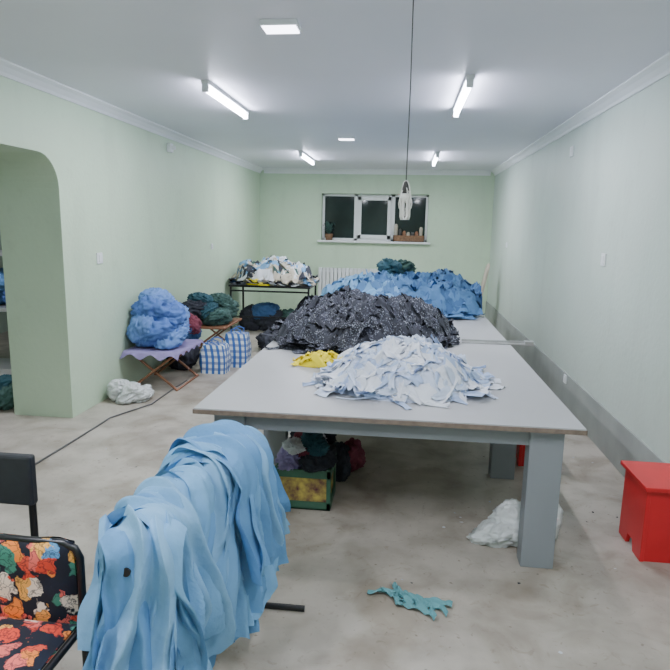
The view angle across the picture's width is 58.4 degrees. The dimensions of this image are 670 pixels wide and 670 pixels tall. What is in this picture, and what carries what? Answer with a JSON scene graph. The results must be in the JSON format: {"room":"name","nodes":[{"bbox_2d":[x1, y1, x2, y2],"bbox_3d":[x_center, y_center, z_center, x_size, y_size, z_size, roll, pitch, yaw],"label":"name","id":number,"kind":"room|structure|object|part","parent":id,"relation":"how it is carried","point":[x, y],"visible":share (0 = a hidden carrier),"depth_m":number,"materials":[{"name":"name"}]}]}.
{"room":"textile factory","nodes":[
{"label":"textile factory","id":0,"kind":"room"},
{"bbox_2d":[0,232,7,332],"bbox_3d":[-5.516,-0.774,5.415,0.200,2.740,13.600,2,10,6],"label":"wall","id":1,"kind":"structure","parent":0,"point":[3,315],"depth_m":9.08,"materials":[{"name":"paint"}]},
{"bbox_2d":[0,76,259,417],"bbox_3d":[-2.507,-0.654,5.084,0.540,2.740,13.600,2,10,6],"label":"wall","id":2,"kind":"structure","parent":0,"point":[77,182],"depth_m":5.44,"materials":[{"name":"green paint"}]},
{"bbox_2d":[96,253,102,263],"bbox_3d":[-2.173,-0.710,5.546,0.018,0.100,0.100,2,10,6],"label":"light switch","id":3,"kind":"object","parent":2,"relation":"attached to","point":[99,256],"visible":1,"depth_m":5.53,"materials":[{"name":"white plastic"}]},
{"bbox_2d":[0,58,262,172],"bbox_3d":[-2.170,-1.947,4.814,0.085,0.085,13.600,2,10,6],"label":"trim","id":4,"kind":"structure","parent":2,"relation":"attached to","point":[12,71],"depth_m":5.39,"materials":[{"name":"white paint"}]},
{"bbox_2d":[167,143,175,152],"bbox_3d":[-1.914,-2.194,7.036,0.090,0.100,0.090,2,10,6],"label":"sensor","id":5,"kind":"object","parent":2,"relation":"attached to","point":[170,148],"visible":1,"depth_m":7.00,"materials":[{"name":"white plastic"}]},
{"bbox_2d":[0,324,669,669],"bbox_3d":[-1.665,0.769,5.291,8.000,0.100,14.100,2,10,6],"label":"floor","id":6,"kind":"structure","parent":0,"point":[383,524],"depth_m":3.13,"materials":[{"name":"concrete"}]},
{"bbox_2d":[0,250,11,373],"bbox_3d":[-3.672,-0.448,6.740,1.000,1.700,0.500,2,10,6],"label":"storage shelf","id":7,"kind":"object","parent":6,"relation":"on","point":[5,363],"visible":0.02,"depth_m":6.70,"materials":[{"name":"metal"}]},
{"bbox_2d":[0,268,5,304],"bbox_3d":[-3.676,-0.542,6.718,0.870,0.408,0.390,2,10,6],"label":"garments","id":8,"kind":"object","parent":7,"relation":"in","point":[2,284],"visible":0.15,"depth_m":6.59,"materials":[{"name":"fabric"}]},
{"bbox_2d":[0,374,13,410],"bbox_3d":[-3.072,0.505,5.495,0.525,0.286,0.412,6,11,26],"label":"heap","id":9,"kind":"object","parent":6,"relation":"on","point":[6,388],"visible":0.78,"depth_m":5.36,"materials":[{"name":"teal fabric"}]},
{"bbox_2d":[0,452,38,536],"bbox_3d":[-1.400,0.872,2.218,0.445,0.800,0.374,2,10,6],"label":"chair","id":10,"kind":"object","parent":6,"relation":"on","point":[18,481],"visible":0.44,"depth_m":2.29,"materials":[{"name":"metal"}]},
{"bbox_2d":[0,533,89,669],"bbox_3d":[-1.048,1.012,1.708,0.489,0.721,0.532,2,10,6],"label":"floral chair","id":11,"kind":"object","parent":6,"relation":"on","point":[42,579],"visible":0.97,"depth_m":1.85,"materials":[{"name":"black fabric"}]},
{"bbox_3d":[-1.049,0.915,1.666,0.455,0.060,0.440,2,10,6],"label":"seat","id":12,"kind":"part","parent":11,"relation":"part of","materials":[{"name":"fabric"}]},
{"bbox_3d":[-1.018,0.774,1.899,0.429,0.321,0.068,2,10,6],"label":"backrest","id":13,"kind":"part","parent":11,"relation":"part of","materials":[{"name":"multicoloured fabric"}]},
{"bbox_2d":[35,380,186,464],"bbox_3d":[-2.031,0.885,4.284,0.174,0.012,4.605,3,10,9],"label":"power cable","id":14,"kind":"object","parent":6,"relation":"on","point":[80,436],"visible":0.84,"depth_m":5.01,"materials":[{"name":"black rubber"}]},
{"bbox_2d":[106,378,153,404],"bbox_3d":[-1.987,0.522,5.742,0.470,0.208,0.363,2,10,6],"label":"plastic bag","id":15,"kind":"object","parent":6,"relation":"on","point":[123,392],"visible":1,"depth_m":5.67,"materials":[{"name":"plastic"}]},
{"bbox_2d":[129,342,201,390],"bbox_3d":[-1.813,0.319,6.388,0.570,0.410,0.730,2,10,6],"label":"folding table","id":16,"kind":"object","parent":6,"relation":"on","point":[155,371],"visible":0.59,"depth_m":6.12,"materials":[{"name":"brown wood"}]},
{"bbox_2d":[119,339,203,360],"bbox_3d":[-1.813,0.144,6.352,0.605,0.080,0.800,2,10,6],"label":"cloth","id":17,"kind":"object","parent":16,"relation":"on","point":[138,352],"visible":0.56,"depth_m":6.04,"materials":[{"name":"purple fabric"}]},
{"bbox_2d":[126,288,190,348],"bbox_3d":[-1.804,-0.204,6.298,0.588,0.596,0.684,2,10,6],"label":"garments","id":18,"kind":"object","parent":17,"relation":"on","point":[159,321],"visible":1,"depth_m":6.08,"materials":[{"name":"fabric"}]},
{"bbox_2d":[167,313,202,370],"bbox_3d":[-1.794,0.066,7.046,0.466,0.649,0.449,2,10,6],"label":"heap","id":19,"kind":"object","parent":6,"relation":"on","point":[189,358],"visible":0.36,"depth_m":6.95,"materials":[{"name":"fabric"}]},
{"bbox_2d":[199,337,231,373],"bbox_3d":[-1.381,0.226,6.930,0.331,0.398,0.272,2,10,6],"label":"shopping bag","id":20,"kind":"object","parent":6,"relation":"on","point":[215,357],"visible":1,"depth_m":6.82,"materials":[{"name":"plastic"}]},
{"bbox_2d":[197,318,241,348],"bbox_3d":[-1.617,0.058,7.715,0.650,0.460,0.800,2,10,6],"label":"bench","id":21,"kind":"object","parent":6,"relation":"on","point":[219,328],"visible":0.3,"depth_m":7.38,"materials":[{"name":"brown wood"}]},
{"bbox_2d":[183,292,239,325],"bbox_3d":[-1.598,-0.364,7.632,0.693,0.395,0.891,2,10,6],"label":"garments","id":22,"kind":"object","parent":21,"relation":"on","point":[217,308],"visible":0.94,"depth_m":7.38,"materials":[{"name":"green fabric"}]},
{"bbox_2d":[225,326,251,367],"bbox_3d":[-1.176,0.134,7.237,0.307,0.478,0.251,2,10,6],"label":"shopping bag","id":23,"kind":"object","parent":6,"relation":"on","point":[239,342],"visible":0.83,"depth_m":7.13,"materials":[{"name":"plastic"}]},
{"bbox_2d":[255,329,273,348],"bbox_3d":[-0.768,0.040,8.331,0.722,0.283,0.695,-3,11,-21],"label":"heap","id":24,"kind":"object","parent":6,"relation":"on","point":[262,339],"visible":0.13,"depth_m":8.11,"materials":[{"name":"grey fabric"}]},
{"bbox_2d":[238,302,294,330],"bbox_3d":[-1.037,-0.311,9.800,1.114,0.442,0.586,2,10,6],"label":"heap","id":25,"kind":"object","parent":6,"relation":"on","point":[265,309],"visible":0.62,"depth_m":9.64,"materials":[{"name":"black fabric"}]},
{"bbox_2d":[228,283,317,330],"bbox_3d":[-0.990,-0.464,9.798,1.300,0.750,0.800,2,10,6],"label":"metal side table","id":26,"kind":"object","parent":6,"relation":"on","point":[307,287],"visible":0.42,"depth_m":9.39,"materials":[{"name":"black metal"}]},
{"bbox_2d":[247,278,269,285],"bbox_3d":[-1.209,-0.843,9.393,0.416,0.126,0.185,2,10,6],"label":"garment","id":27,"kind":"object","parent":26,"relation":"on","point":[261,284],"visible":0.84,"depth_m":9.33,"materials":[{"name":"fabric"}]},
{"bbox_2d":[227,255,319,286],"bbox_3d":[-0.989,-1.057,9.687,1.400,0.455,0.850,2,10,6],"label":"clothes","id":28,"kind":"object","parent":26,"relation":"on","point":[273,270],"visible":1,"depth_m":9.49,"materials":[{"name":"white fabric"}]},
{"bbox_2d":[261,602,304,611],"bbox_3d":[-0.447,0.930,2.202,0.545,0.728,0.960,2,10,6],"label":"rack","id":29,"kind":"object","parent":6,"relation":"on","point":[269,605],"visible":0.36,"depth_m":2.66,"materials":[{"name":"black metal"}]},
{"bbox_2d":[76,419,293,669],"bbox_3d":[-0.472,0.818,2.128,0.493,0.886,1.140,3,10,10],"label":"draped fabric","id":30,"kind":"object","parent":29,"relation":"on","point":[180,568],"visible":1,"depth_m":1.94,"materials":[{"name":"fabric"}]},
{"bbox_2d":[278,452,335,510],"bbox_3d":[-0.180,0.897,3.734,0.340,0.260,0.290,2,10,6],"label":"crate","id":31,"kind":"object","parent":6,"relation":"on","point":[307,490],"visible":0.47,"depth_m":3.60,"materials":[{"name":"plastic"}]},
{"bbox_2d":[277,432,337,472],"bbox_3d":[-0.168,0.689,3.685,0.382,0.192,0.343,2,10,6],"label":"heap","id":32,"kind":"object","parent":31,"relation":"on","point":[310,452],"visible":0.98,"depth_m":3.62,"materials":[{"name":"multicoloured fabric"}]},
{"bbox_2d":[290,432,336,444],"bbox_3d":[-0.166,0.722,4.361,0.389,0.377,0.646,2,10,6],"label":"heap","id":33,"kind":"object","parent":6,"relation":"on","point":[330,438],"visible":0.02,"depth_m":4.29,"materials":[{"name":"black fabric"}]},
{"bbox_2d":[333,437,365,481],"bbox_3d":[0.078,0.831,4.150,0.234,0.246,0.448,6,11,23],"label":"heap","id":34,"kind":"object","parent":6,"relation":"on","point":[351,454],"visible":0.82,"depth_m":4.05,"materials":[{"name":"black fabric"}]},
{"bbox_2d":[106,448,617,653],"bbox_3d":[-0.093,1.001,3.877,3.852,0.004,4.781,2,10,6],"label":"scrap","id":35,"kind":"object","parent":6,"relation":"on","point":[560,652],"visible":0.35,"depth_m":3.42,"materials":[{"name":"white fabric"}]},
{"bbox_2d":[193,315,587,568],"bbox_3d":[0.592,0.227,6.120,1.928,0.760,6.374,2,10,6],"label":"table","id":36,"kind":"object","parent":6,"relation":"on","point":[268,390],"visible":0.44,"depth_m":3.07,"materials":[{"name":"grey laminate"}]},
{"bbox_2d":[291,350,342,367],"bbox_3d":[-0.094,0.146,4.055,0.381,0.106,0.246,2,10,6],"label":"scrap","id":37,"kind":"object","parent":36,"relation":"on","point":[319,359],"visible":0.84,"depth_m":3.99,"materials":[{"name":"fabric"}]},
{"bbox_2d":[263,284,459,353],"bbox_3d":[0.252,-0.202,5.108,1.590,0.429,1.920,2,10,6],"label":"patterned fabric","id":38,"kind":"object","parent":36,"relation":"on","point":[345,318],"visible":0.95,"depth_m":4.66,"materials":[{"name":"fabric"}]},
{"bbox_2d":[318,268,484,319],"bbox_3d":[0.746,-0.593,7.226,1.900,0.465,2.432,2,10,6],"label":"fabric","id":39,"kind":"object","parent":36,"relation":"on","point":[457,298],"visible":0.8,"depth_m":6.46,"materials":[{"name":"fabric"}]},
{"bbox_2d":[376,258,416,274],"bbox_3d":[0.768,-0.807,7.492,0.503,0.319,0.638,2,10,6],"label":"fabric bundle","id":40,"kind":"object","parent":39,"relation":"on","point":[392,266],"visible":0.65,"depth_m":7.27,"materials":[{"name":"fabric"}]},
{"bbox_2d":[302,334,505,409],"bbox_3d":[0.426,0.147,3.586,1.195,0.290,1.100,2,10,6],"label":"fabric","id":41,"kind":"object","parent":36,"relation":"on","point":[401,370],"visible":1,"depth_m":3.38,"materials":[{"name":"fabric"}]},
{"bbox_2d":[462,339,533,345],"bbox_3d":[1.327,0.057,4.906,0.570,0.034,0.060,2,10,6],"label":"ruler","id":42,"kind":"object","parent":36,"relation":"on","point":[476,341],"visible":1,"depth_m":4.91,"materials":[{"name":"metal"}]},
{"bbox_2d":[367,582,452,620],"bbox_3d":[0.339,1.204,2.736,0.380,0.024,0.159,7,12,31],"label":"scraps","id":43,"kind":"object","parent":6,"relation":"on","point":[421,603],"visible":1,"depth_m":2.71,"materials":[{"name":"teal fabric"}]},
{"bbox_2d":[481,263,489,295],"bbox_3d":[2.423,-0.631,10.034,0.253,1.130,0.300,2,10,6],"label":"ironing board","id":44,"kind":"object","parent":6,"relation":"on","point":[487,268],"visible":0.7,"depth_m":9.87,"materials":[{"name":"beige fabric"}]},
{"bbox_2d":[468,499,563,547],"bbox_3d":[0.994,0.979,3.304,0.514,0.292,0.334,2,10,6],"label":"sack","id":45,"kind":"object","parent":6,"relation":"on","point":[500,528],"visible":0.48,"depth_m":3.23,"materials":[{"name":"fabric"}]},
{"bbox_2d":[516,445,524,465],"bbox_3d":[1.451,0.746,4.411,0.260,0.380,0.300,2,10,6],"label":"stool","id":46,"kind":"object","parent":6,"relation":"on","point":[520,449],"visible":0.18,"depth_m":4.33,"materials":[{"name":"paint"}]},
{"bbox_2d":[619,460,669,562],"bbox_3d":[1.741,0.949,3.212,0.323,0.420,0.370,2,10,6],"label":"stool","id":47,"kind":"object","parent":6,"relation":"on","point":[645,509],"visible":1,"depth_m":3.11,"materials":[{"name":"paint"}]},
{"bbox_2d":[0,0,669,169],"bbox_3d":[-1.609,-2.035,4.784,8.000,0.120,14.100,2,10,6],"label":"ceiling","id":48,"kind":"structure","parent":0,"point":[536,65],"depth_m":3.99,"materials":[{"name":"paint"}]},
{"bbox_2d":[201,80,248,119],"bbox_3d":[-0.905,-1.969,5.072,0.060,0.085,1.200,2,10,6],"label":"ceiling lamp","id":49,"kind":"object","parent":48,"relation":"attached to","point":[208,86],"visible":1,"depth_m":4.92,"materials":[{"name":"white plastic"}]},
{"bbox_2d":[260,19,300,33],"bbox_3d":[-0.288,-1.643,3.197,0.200,0.036,0.140,2,10,6],"label":"recessed light","id":50,"kind":"object","parent":48,"relation":"in","point":[270,26],"visible":1,"depth_m":3.15,"materials":[{"name":"white plastic"}]},
{"bbox_2d":[262,25,298,33],"bbox_3d":[-0.289,-1.629,3.199,0.180,0.008,0.120,2,10,6],"label":"diffuser","id":51,"kind":"object","parent":50,"relation":"attached to","point":[268,29],"depth_m":3.18,"materials":[{"name":"white plastic"}]},
{"bbox_2d":[299,151,314,164],"bbox_3d":[-0.425,-2.701,9.179,0.060,0.085,1.200,2,10,6],"label":"ceiling lamp","id":52,"kind":"object","parent":48,"relation":"attached to","point":[302,154],"visible":1,"depth_m":9.04,"materials":[{"name":"white plastic"}]},
{"bbox_2d":[338,136,354,140],"bbox_3d":[0.137,-2.354,7.182,0.200,0.036,0.140,2,10,6],"label":"recessed light","id":53,"kind":"object","parent":48,"relation":"in","point":[340,138],"visible":1,"depth_m":7.12,"materials":[{"name":"white plastic"}]},
{"bbox_2d":[339,139,353,140],"bbox_3d":[0.137,-2.340,7.184,0.180,0.008,0.120,2,10,6],"label":"diffuser","id":54,"kind":"object","parent":53,"relation":"attached to","point":[339,139],"depth_m":7.19,"materials":[{"name":"white plastic"}]},
{"bbox_2d":[398,0,413,219],"bbox_3d":[0.338,-1.046,2.739,0.080,1.023,0.080,2,10,6],"label":"hanging cord","id":55,"kind":"object","parent":48,"relation":"hanging from","point":[405,195],"visible":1,"depth_m":2.79,"materials":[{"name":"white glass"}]},
{"bbox_2d":[432,151,439,165],"bbox_3d":[1.502,-2.624,8.968,0.060,0.085,1.200,2,10,6],"label":"ceiling lamp","id":56,"kind":"object","parent":48,"relation":"attached to","point":[436,155],"visible":1,"depth_m":8.67,"materials":[{"name":"white plastic"}]},
{"bbox_2d":[453,74,474,117],"bbox_3d":[1.010,-1.874,4.762,0.060,0.085,1.200,2,10,6],"label":"ceiling lamp","id":57,"kind":"object","parent":48,"relation":"attached to","point":[468,83],"visible":1,"depth_m":4.52,"materials":[{"name":"white plastic"}]},
{"bbox_2d":[260,170,494,315],"bbox_3d":[-0.948,-1.835,11.797,7.800,2.740,0.300,2,10,6],"label":"wall","id":58,"kind":"structure","parent":0,"point":[460,207],"depth_m":11.40,"materials":[{"name":"green paint"}]},
{"bbox_2d":[318,267,377,295],"bbox_3d":[0.386,-0.847,11.592,1.412,0.880,0.139,2,10,6],"label":"radiator","id":59,"kind":"object","parent":58,"relation":"attached to","point":[327,275],"visible":0.43,"depth_m":11.52,"materials":[{"name":"white metal"}]},
{"bbox_2d":[317,240,429,243],"bbox_3d":[0.738,-1.780,11.488,2.140,0.037,0.260,2,10,6],"label":"sill","id":60,"kind":"structure","parent":58,"relation":"attached to","point":[344,241],"depth_m":11.37,"materials":[{"name":"white plastic"}]},
{"bbox_2d":[323,221,334,239],"bbox_3d":[-0.119,-2.003,11.537,0.265,0.350,0.175,2,10,6],"label":"potted plant","id":61,"kind":"object","parent":60,"relation":"on","point":[328,226],"visible":0.98,"depth_m":11.50,"materials":[{"name":"green plant"}]},
{"bbox_2d":[393,224,423,241],"bbox_3d":[1.396,-1.934,11.373,0.580,0.332,0.160,2,10,6],"label":"wicker basket","id":62,"kind":"object","parent":60,"relation":"on","point":[399,236],"visible":1,"depth_m":11.33,"materials":[{"name":"brown wicker"}]},
{"bbox_2d":[325,196,425,237],"bbox_3d":[0.763,-2.254,11.548,1.980,0.840,0.010,2,10,6],"label":"pane","id":63,"kind":"object","parent":58,"relation":"attached to","point":[339,210],"visible":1,"depth_m":11.55,"materials":[{"name":"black glass"}]},
{"bbox_2d":[322,194,428,241],"bbox_3d":[0.760,-2.250,11.524,2.020,0.880,0.120,2,10,6],"label":"frame","id":64,"kind":"object","parent":58,"relation":"attached to","point":[358,197],"visible":0.9,"depth_m":11.51,"materials":[{"name":"white plastic"}]},
{"bbox_2d":[263,168,490,175],"bbox_3d":[0.745,-3.041,11.188,4.230,0.085,0.085,2,10,6],"label":"trim","id":65,"kind":"structure","parent":58,"relation":"attached to","point":[266,170],"depth_m":11.18,"materials":[{"name":"white paint"}]},
{"bbox_2d":[487,74,669,462],"bbox_3d":[2.237,-0.474,4.613,0.200,2.740,14.100,2,10,6],"label":"wall","id":66,"kind":"structure","parent":0,"point":[607,327],"depth_m":4.89,"materials":[{"name":"paint"}]},
{"bbox_2d":[563,374,566,383],"bbox_3d":[2.197,0.420,5.738,0.018,0.080,0.080,2,10,6],"label":"power socket","id":67,"kind":"object","parent":66,"relation":"attached to","point":[564,376],"visible":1,"depth_m":5.71,"materials":[{"name":"white plastic"}]},
{"bbox_2d":[569,146,573,156],"bbox_3d":[2.320,-1.800,5.890,0.018,0.100,0.100,2,10,6],"label":"junction box","id":68,"kind":"object","parent":66,"relation":"attached to","point":[571,147],"visible":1,"depth_m":5.87,"materials":[{"name":"white plastic"}]},
{"bbox_2d":[485,301,666,477],"bbox_3d":[2.099,0.711,4.790,0.018,0.340,13.600,2,10,6],"label":"baseboard","id":69,"kind":"structure","parent":66,"relation":"attached to","point":[616,441],"depth_m":5.09,"materials":[{"name":"grey paint"}]},
{"bbox_2d":[491,51,669,175],"bbox_3d":[2.116,-1.777,4.344,0.085,0.085,13.600,2,10,6],"label":"trim","id":70,"kind":"structure","parent":66,"relation":"attached to","point":[659,69],"depth_m":4.89,"materials":[{"name":"white paint"}]},
{"bbox_2d":[600,253,606,265],"bbox_3d":[2.155,-0.605,4.824,0.018,0.100,0.100,2,10,6],"label":"light switch","id":71,"kind":"object","parent":66,"relation":"attached to","point":[603,256],"visible":1,"depth_m":4.80,"materials":[{"name":"white plastic"}]}
]}

